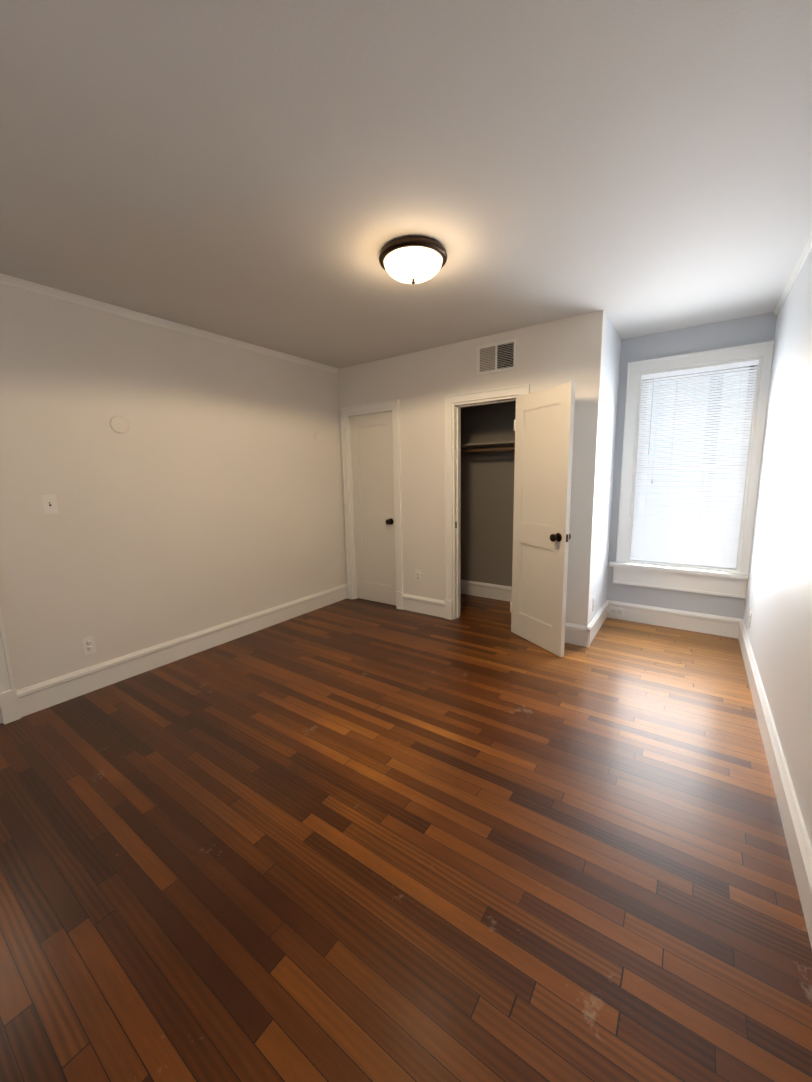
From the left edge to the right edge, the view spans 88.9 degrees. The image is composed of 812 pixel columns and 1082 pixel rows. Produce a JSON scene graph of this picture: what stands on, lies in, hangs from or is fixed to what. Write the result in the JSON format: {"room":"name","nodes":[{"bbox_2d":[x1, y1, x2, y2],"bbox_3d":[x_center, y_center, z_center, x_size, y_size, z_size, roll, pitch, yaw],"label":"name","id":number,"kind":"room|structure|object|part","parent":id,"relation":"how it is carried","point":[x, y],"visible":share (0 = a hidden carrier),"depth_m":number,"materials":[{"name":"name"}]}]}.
{"room":"empty bedroom","nodes":[
{"label":"empty bedroom","id":0,"kind":"room"},
{"bbox_2d":[0,284,346,689],"bbox_3d":[-2.092,-0.261,2.709,0.120,2.500,4.940,5,11,35],"label":"wall","id":1,"kind":"structure","parent":0,"point":[204,491],"depth_m":2.94,"materials":[{"name":"paint"}]},
{"bbox_2d":[41,494,58,513],"bbox_3d":[-2.153,-0.223,2.505,0.019,0.115,0.070,5,11,35],"label":"light switch","id":2,"kind":"object","parent":1,"relation":"attached to","point":[49,504],"visible":1,"depth_m":2.51,"materials":[{"name":"white plastic"}]},
{"bbox_2d":[81,635,96,654],"bbox_3d":[-2.087,0.688,2.727,0.007,0.115,0.070,5,11,35],"label":"electrical outlet","id":3,"kind":"object","parent":1,"relation":"attached to","point":[88,645],"visible":1,"depth_m":2.72,"materials":[{"name":"white plastic"}]},
{"bbox_2d":[109,416,128,432],"bbox_3d":[-1.920,-0.781,2.776,0.011,0.116,0.116,5,11,35],"label":"cover plate","id":4,"kind":"object","parent":1,"relation":"attached to","point":[119,424],"visible":1,"depth_m":2.77,"materials":[{"name":"paint"}]},
{"bbox_2d":[0,273,338,373],"bbox_3d":[-2.055,-1.468,2.475,0.030,0.045,4.700,5,11,35],"label":"crown molding","id":5,"kind":"structure","parent":1,"relation":"attached to","point":[14,282],"depth_m":2.83,"materials":[{"name":"paint"}]},
{"bbox_2d":[16,584,347,716],"bbox_3d":[-1.482,0.770,3.592,0.030,0.165,2.862,5,11,35],"label":"baseboard","id":6,"kind":"structure","parent":1,"relation":"attached to","point":[62,688],"depth_m":3.07,"materials":[{"name":"paint"}]},
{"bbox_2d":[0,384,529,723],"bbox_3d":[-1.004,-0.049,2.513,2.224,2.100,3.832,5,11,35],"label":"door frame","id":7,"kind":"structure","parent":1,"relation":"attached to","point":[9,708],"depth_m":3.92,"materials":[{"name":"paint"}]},
{"bbox_2d":[0,594,811,1081],"bbox_3d":[-0.305,1.101,2.191,3.840,0.100,5.765,5,11,35],"label":"floor","id":8,"kind":"structure","parent":0,"point":[368,840],"depth_m":1.47,"materials":[{"name":"brown wood"}]},
{"bbox_2d":[0,0,811,368],"bbox_3d":[-1.210,-1.542,2.375,5.920,0.100,5.765,5,11,35],"label":"ceiling","id":9,"kind":"structure","parent":0,"point":[274,174],"depth_m":1.50,"materials":[{"name":"paint"}]},
{"bbox_2d":[379,236,446,284],"bbox_3d":[0.037,-1.403,2.133,0.352,0.150,0.352,5,11,35],"label":"ceiling light","id":10,"kind":"object","parent":9,"relation":"attached to","point":[413,260],"visible":1,"depth_m":2.04,"materials":[{"name":"white glass"}]},
{"bbox_3d":[0.037,-1.395,2.135,0.300,0.085,0.300,5,11,35],"label":"ceiling light glass","id":11,"kind":"part","parent":10,"relation":"part of","materials":[{"name":"white glass"}]},
{"bbox_2d":[338,310,605,625],"bbox_3d":[0.392,-0.498,3.893,2.580,2.500,0.120,5,11,35],"label":"wall","id":12,"kind":"structure","parent":0,"point":[419,385],"depth_m":3.60,"materials":[{"name":"paint"}]},
{"bbox_2d":[347,408,396,598],"bbox_3d":[-0.321,-0.330,4.425,0.622,2.031,0.122,5,11,35],"label":"trim","id":13,"kind":"structure","parent":12,"relation":"attached to","point":[390,409],"depth_m":4.48,"materials":[{"name":"paint"}]},
{"bbox_2d":[350,411,395,605],"bbox_3d":[-0.333,-0.321,4.417,0.585,2.000,0.170,5,11,35],"label":"door","id":14,"kind":"structure","parent":12,"relation":"in","point":[371,438],"depth_m":4.40,"materials":[{"name":"paint"}]},
{"bbox_2d":[415,569,420,580],"bbox_3d":[0.123,0.343,4.149,0.070,0.115,0.007,5,11,35],"label":"electrical outlet","id":15,"kind":"object","parent":12,"relation":"attached to","point":[417,575],"visible":1,"depth_m":4.15,"materials":[{"name":"white plastic"}]},
{"bbox_2d":[402,594,444,617],"bbox_3d":[0.176,0.648,4.151,0.534,0.165,0.026,5,11,35],"label":"baseboard","id":16,"kind":"structure","parent":12,"relation":"attached to","point":[429,606],"depth_m":4.14,"materials":[{"name":"paint"}]},
{"bbox_2d":[452,395,519,618],"bbox_3d":[0.724,-0.222,3.706,0.627,2.001,0.122,5,11,35],"label":"trim","id":17,"kind":"structure","parent":12,"relation":"attached to","point":[456,430],"depth_m":3.82,"materials":[{"name":"paint"}]},
{"bbox_2d":[477,338,516,375],"bbox_3d":[0.741,-1.504,3.394,0.340,0.230,0.008,5,11,35],"label":"air vent","id":18,"kind":"object","parent":12,"relation":"in","point":[501,356],"visible":1,"depth_m":3.39,"materials":[{"name":"white metal"}]},
{"bbox_2d":[510,382,574,656],"bbox_3d":[1.032,-0.143,3.216,0.170,1.970,0.590,-5,10,-24],"label":"closet door","id":19,"kind":"structure","parent":12,"relation":"in","point":[544,424],"depth_m":3.16,"materials":[{"name":"paint"}]},
{"bbox_2d":[565,622,587,647],"bbox_3d":[1.218,0.741,3.432,0.522,0.165,0.026,5,11,35],"label":"baseboard","id":20,"kind":"structure","parent":12,"relation":"attached to","point":[575,634],"depth_m":3.32,"materials":[{"name":"paint"}]},
{"bbox_2d":[591,315,620,619],"bbox_3d":[1.671,-0.473,3.577,0.120,2.500,0.825,5,11,35],"label":"wall","id":21,"kind":"structure","parent":0,"point":[607,440],"depth_m":3.44,"materials":[{"name":"paint"}]},
{"bbox_2d":[592,596,594,610],"bbox_3d":[1.552,0.516,3.420,0.007,0.115,0.070,5,11,35],"label":"outlet","id":22,"kind":"object","parent":21,"relation":"attached to","point":[593,605],"visible":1,"depth_m":3.41,"materials":[{"name":"white plastic"}]},
{"bbox_2d":[588,600,611,646],"bbox_3d":[1.669,0.706,3.597,0.026,0.165,0.816,5,11,35],"label":"baseboard","id":23,"kind":"structure","parent":21,"relation":"attached to","point":[596,623],"depth_m":3.57,"materials":[{"name":"paint"}]},
{"bbox_2d":[461,312,776,618],"bbox_3d":[1.311,-0.582,4.311,3.840,2.500,0.220,5,11,35],"label":"wall","id":24,"kind":"structure","parent":0,"point":[487,496],"depth_m":4.23,"materials":[{"name":"paint"}]},
{"bbox_2d":[461,580,511,601],"bbox_3d":[1.194,0.582,4.442,1.490,0.165,0.026,5,11,35],"label":"baseboard","id":25,"kind":"structure","parent":24,"relation":"attached to","point":[487,590],"depth_m":4.63,"materials":[{"name":"paint"}]},
{"bbox_2d":[461,440,514,456],"bbox_3d":[1.068,-0.918,4.066,1.490,0.110,0.360,5,11,35],"label":"closet shelf","id":26,"kind":"object","parent":24,"relation":"attached to","point":[490,448],"visible":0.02,"depth_m":4.24,"materials":[{"name":"paint"}]},
{"bbox_3d":[1.011,-0.889,3.988,1.450,0.032,0.032,5,11,35],"label":"rod","id":27,"kind":"part","parent":26,"relation":"part of","materials":[{"name":"brown wood"}]},
{"bbox_2d":[608,601,742,637],"bbox_3d":[2.310,0.681,3.671,0.990,0.165,0.026,5,11,35],"label":"baseboard","id":28,"kind":"structure","parent":24,"relation":"attached to","point":[672,618],"depth_m":3.61,"materials":[{"name":"paint"}]},
{"bbox_2d":[609,606,623,616],"bbox_3d":[1.976,0.662,3.882,0.120,0.080,0.008,5,11,35],"label":"outlet","id":29,"kind":"object","parent":28,"relation":"attached to","point":[616,611],"visible":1,"depth_m":3.88,"materials":[{"name":"white plastic"}]},
{"bbox_2d":[609,561,748,598],"bbox_3d":[2.324,0.325,3.602,0.999,0.200,0.122,5,11,35],"label":"window sill","id":30,"kind":"structure","parent":24,"relation":"attached to","point":[723,583],"depth_m":3.55,"materials":[{"name":"paint"}]},
{"bbox_2d":[616,340,774,573],"bbox_3d":[2.367,-0.645,3.498,0.951,1.749,0.190,5,11,35],"label":"window","id":31,"kind":"structure","parent":24,"relation":"in","point":[762,352],"depth_m":3.36,"materials":[{"name":"paint"}]},
{"bbox_3d":[2.399,-0.603,3.520,0.770,1.615,0.075,5,11,35],"label":"window sash","id":32,"kind":"part","parent":31,"relation":"part of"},
{"bbox_2d":[630,360,758,567],"bbox_3d":[2.357,-0.598,3.460,0.770,1.603,0.028,5,11,35],"label":"window blinds","id":33,"kind":"object","parent":31,"relation":"attached to","point":[639,551],"visible":0.88,"depth_m":3.44,"materials":[{"name":"white plastic"}]},
{"bbox_2d":[648,377,659,483],"bbox_3d":[2.114,-0.937,3.540,0.051,0.890,0.029,5,11,35],"label":"blind wand","id":34,"kind":"object","parent":33,"relation":"hanging from","point":[650,424],"visible":1,"depth_m":3.54,"materials":[{"name":"plastic"}]},
{"bbox_2d":[743,248,811,846],"bbox_3d":[1.161,-0.038,0.885,0.120,2.500,5.645,5,11,35],"label":"wall","id":35,"kind":"structure","parent":0,"point":[778,601],"depth_m":2.08,"materials":[{"name":"paint"}]},
{"bbox_2d":[748,610,751,627],"bbox_3d":[2.492,0.568,3.001,0.007,0.115,0.070,5,11,35],"label":"electrical outlet","id":36,"kind":"object","parent":35,"relation":"attached to","point":[749,622],"visible":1,"depth_m":2.98,"materials":[{"name":"white plastic"}]},
{"bbox_2d":[736,618,811,946],"bbox_3d":[1.158,1.101,1.157,0.026,0.165,5.525,5,11,35],"label":"baseboard","id":37,"kind":"structure","parent":35,"relation":"attached to","point":[797,839],"depth_m":1.65,"materials":[{"name":"paint"}]},
{"bbox_2d":[774,232,811,315],"bbox_3d":[1.113,-1.272,0.781,0.022,0.030,5.525,5,11,35],"label":"crown molding","id":38,"kind":"structure","parent":35,"relation":"attached to","point":[808,246],"depth_m":2.39,"materials":[{"name":"paint"}]},
{"label":"outside","id":39,"kind":"structure","parent":0,"visible":0},
{"bbox_2d":[638,373,747,556],"bbox_3d":[3.107,-0.915,4.592,4.020,5.000,0.020,5,11,35],"label":"glow","id":40,"kind":"structure","parent":39,"point":[693,441],"depth_m":4.51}
]}

